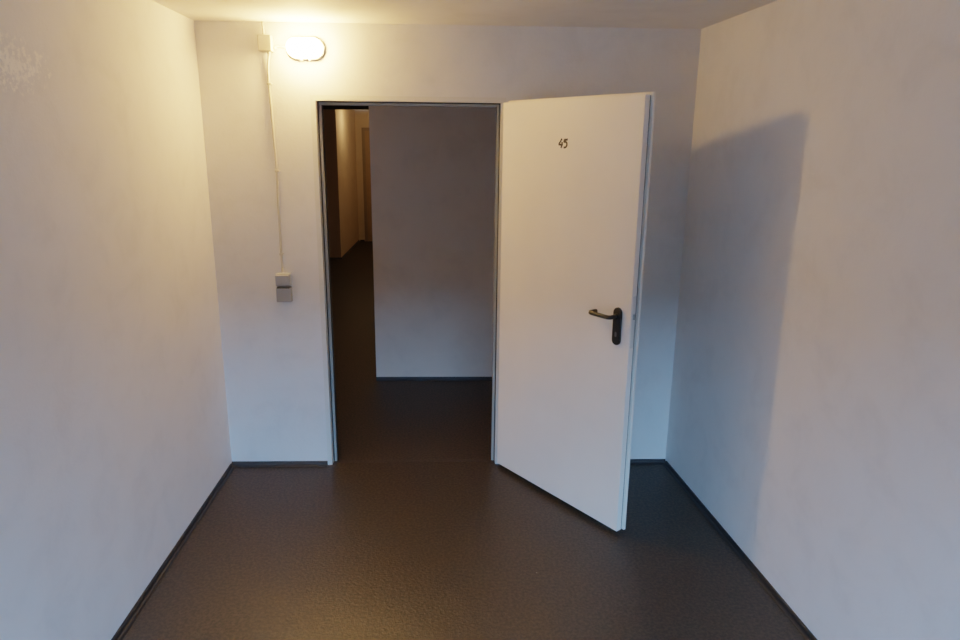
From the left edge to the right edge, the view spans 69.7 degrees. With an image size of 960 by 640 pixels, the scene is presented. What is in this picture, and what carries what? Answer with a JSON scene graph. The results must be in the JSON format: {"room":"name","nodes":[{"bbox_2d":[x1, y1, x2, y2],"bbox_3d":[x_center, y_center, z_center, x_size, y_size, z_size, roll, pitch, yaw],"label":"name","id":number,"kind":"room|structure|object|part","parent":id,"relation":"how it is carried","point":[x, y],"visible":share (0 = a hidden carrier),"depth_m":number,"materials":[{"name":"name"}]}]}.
{"room":"basement storage room","nodes":[
{"label":"basement storage room","id":0,"kind":"room"},
{"bbox_2d":[0,0,231,639],"bbox_3d":[-1.380,0.455,0.905,0.200,2.484,5.702,0,14,-3],"label":"wall","id":1,"kind":"structure","parent":0,"point":[115,435],"depth_m":2.43,"materials":[{"name":"white paint"}]},
{"bbox_2d":[111,463,234,639],"bbox_3d":[-1.278,1.533,1.173,0.024,0.024,5.674,0,14,-3],"label":"baseboard","id":2,"kind":"structure","parent":1,"relation":"attached to","point":[120,633],"depth_m":3.02,"materials":[{"name":"plastic"}]},
{"bbox_2d":[323,109,340,256],"bbox_3d":[-4.116,-2.241,10.508,3.870,2.870,0.010,0,14,-2],"label":"wall","id":3,"kind":"structure","parent":0,"point":[329,115],"depth_m":10.60,"materials":[{"name":"paint"}]},
{"bbox_2d":[323,105,368,109],"bbox_3d":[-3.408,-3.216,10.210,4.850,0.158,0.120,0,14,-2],"label":"ceiling","id":4,"kind":"structure","parent":0,"point":[328,107],"depth_m":10.22,"materials":[{"name":"black"}]},
{"bbox_2d":[355,110,368,239],"bbox_3d":[-1.662,-2.765,12.651,1.180,2.870,0.140,0,14,-2],"label":"wall","id":5,"kind":"structure","parent":0,"point":[361,116],"depth_m":12.54,"materials":[{"name":"paint"}]},
{"bbox_2d":[361,128,372,240],"bbox_3d":[-1.675,-2.461,12.640,0.920,2.045,0.029,0,14,-2],"label":"door","id":6,"kind":"structure","parent":5,"relation":"in","point":[365,131],"depth_m":12.61,"materials":[{"name":"paint"}]},
{"bbox_3d":[-1.675,-2.461,12.640,0.920,2.045,0.029,0,14,-2],"label":"casing","id":7,"kind":"part","parent":6,"relation":"part of","materials":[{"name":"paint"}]},
{"bbox_2d":[335,106,495,376],"bbox_3d":[-1.505,-1.894,9.267,9.000,2.870,8.735,0,14,-2],"label":"wall","id":8,"kind":"structure","parent":0,"point":[432,168],"depth_m":5.15,"materials":[{"name":"grey paint"}]},
{"bbox_2d":[341,240,359,258],"bbox_3d":[-2.215,-1.229,11.883,0.024,0.024,2.074,0,14,-2],"label":"baseboard","id":9,"kind":"structure","parent":8,"relation":"attached to","point":[358,241],"depth_m":11.78,"materials":[{"name":"plastic"}]},
{"bbox_2d":[376,377,491,380],"bbox_3d":[1.056,0.461,5.439,3.730,0.024,0.024,0,14,-2],"label":"baseboard","id":10,"kind":"structure","parent":8,"relation":"attached to","point":[377,378],"depth_m":5.38,"materials":[{"name":"plastic"}]},
{"bbox_2d":[194,21,700,460],"bbox_3d":[-0.157,-0.338,3.741,2.901,2.634,0.100,0,14,-2],"label":"wall","id":11,"kind":"structure","parent":0,"point":[272,349],"depth_m":3.54,"materials":[{"name":"white paint"}]},
{"bbox_2d":[257,34,275,53],"bbox_3d":[-1.039,-1.349,3.364,0.075,0.092,0.064,0,14,-2],"label":"junction box","id":12,"kind":"object","parent":11,"relation":"attached to","point":[265,42],"visible":1,"depth_m":3.34,"materials":[{"name":"beige plastic"}]},
{"bbox_2d":[267,54,283,271],"bbox_3d":[-1.045,-0.783,3.531,0.036,1.088,0.023,0,14,-2],"label":"cable","id":13,"kind":"object","parent":11,"relation":"attached to","point":[269,83],"visible":1,"depth_m":3.52,"materials":[{"name":"beige plastic"}]},
{"bbox_2d":[232,461,327,466],"bbox_3d":[-1.145,0.823,3.940,0.542,0.024,0.024,0,14,-2],"label":"baseboard","id":14,"kind":"structure","parent":11,"relation":"attached to","point":[234,463],"depth_m":3.94,"materials":[{"name":"plastic"}]},
{"bbox_2d":[275,272,291,285],"bbox_3d":[-1.046,-0.217,3.662,0.078,0.074,0.050,0,14,-2],"label":"light switch","id":15,"kind":"object","parent":11,"relation":"attached to","point":[281,279],"visible":1,"depth_m":3.65,"materials":[{"name":"grey plastic"}]},
{"bbox_2d":[276,286,292,301],"bbox_3d":[-1.046,-0.137,3.686,0.078,0.080,0.044,0,14,-2],"label":"wall socket","id":16,"kind":"object","parent":11,"relation":"attached to","point":[283,294],"visible":1,"depth_m":3.67,"materials":[{"name":"grey plastic"}]},
{"bbox_2d":[286,37,324,60],"bbox_3d":[-0.856,-1.324,3.360,0.184,0.108,0.098,0,14,-2],"label":"lamp","id":17,"kind":"object","parent":11,"relation":"attached to","point":[298,48],"visible":1,"depth_m":3.32,"materials":[{"name":"white plastic"}]},
{"bbox_2d":[310,95,505,464],"bbox_3d":[-0.372,-0.162,3.780,0.992,2.028,0.106,0,14,-2],"label":"door frame","id":18,"kind":"structure","parent":11,"relation":"attached to","point":[317,102],"depth_m":3.67,"materials":[{"name":"paint"}]},
{"bbox_2d":[497,92,655,530],"bbox_3d":[0.377,-0.051,3.359,0.132,1.980,0.928,-10,18,-36],"label":"door","id":19,"kind":"structure","parent":11,"relation":"in","point":[576,170],"depth_m":3.27,"materials":[{"name":"paint"}]},
{"bbox_3d":[0.546,-0.024,3.077,0.059,0.027,0.144,-10,18,-36],"label":"lever","id":20,"kind":"part","parent":19,"relation":"part of","materials":[{"name":"black plastic"}]},
{"bbox_3d":[0.608,0.029,3.064,0.010,0.172,0.046,-10,18,-36],"label":"handle","id":21,"kind":"part","parent":19,"relation":"part of","materials":[{"name":"black plastic"}]},
{"bbox_2d":[630,459,665,464],"bbox_3d":[0.607,0.825,4.003,0.951,0.024,0.024,0,14,-2],"label":"baseboard","id":22,"kind":"structure","parent":11,"relation":"attached to","point":[632,461],"depth_m":4.01,"materials":[{"name":"plastic"}]},
{"bbox_2d":[122,241,805,639],"bbox_3d":[-1.396,0.330,6.141,8.600,0.120,15.900,0,14,-2],"label":"floor","id":23,"kind":"structure","parent":0,"point":[339,550],"depth_m":3.15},
{"bbox_2d":[338,460,453,460],"bbox_3d":[-0.383,0.820,4.029,0.888,0.001,0.007,0,14,-2],"label":"threshold","id":24,"kind":"object","parent":23,"relation":"on","point":[338,460],"visible":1,"depth_m":4.02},
{"bbox_2d":[152,0,777,28],"bbox_3d":[0.186,-0.794,0.536,3.356,0.150,5.900,0,14,-2],"label":"ceiling","id":25,"kind":"structure","parent":0,"point":[669,14],"depth_m":3.05,"materials":[{"name":"paint"}]},
{"bbox_2d":[261,21,264,33],"bbox_3d":[-1.058,-1.426,3.364,0.011,0.058,0.020,-7,16,-28],"label":"cable","id":26,"kind":"object","parent":25,"relation":"hanging from","point":[262,22],"visible":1,"depth_m":3.36,"materials":[{"name":"beige plastic"}]},
{"bbox_2d":[665,0,959,639],"bbox_3d":[1.519,0.459,1.009,0.199,2.484,5.734,-1,15,-6],"label":"wall","id":27,"kind":"structure","parent":0,"point":[814,411],"depth_m":2.44,"materials":[{"name":"white paint"}]},
{"bbox_2d":[662,461,816,639],"bbox_3d":[1.397,1.536,1.270,0.024,0.024,5.696,-1,15,-6],"label":"baseboard","id":28,"kind":"structure","parent":27,"relation":"attached to","point":[796,621],"depth_m":3.07,"materials":[{"name":"plastic"}]}
]}

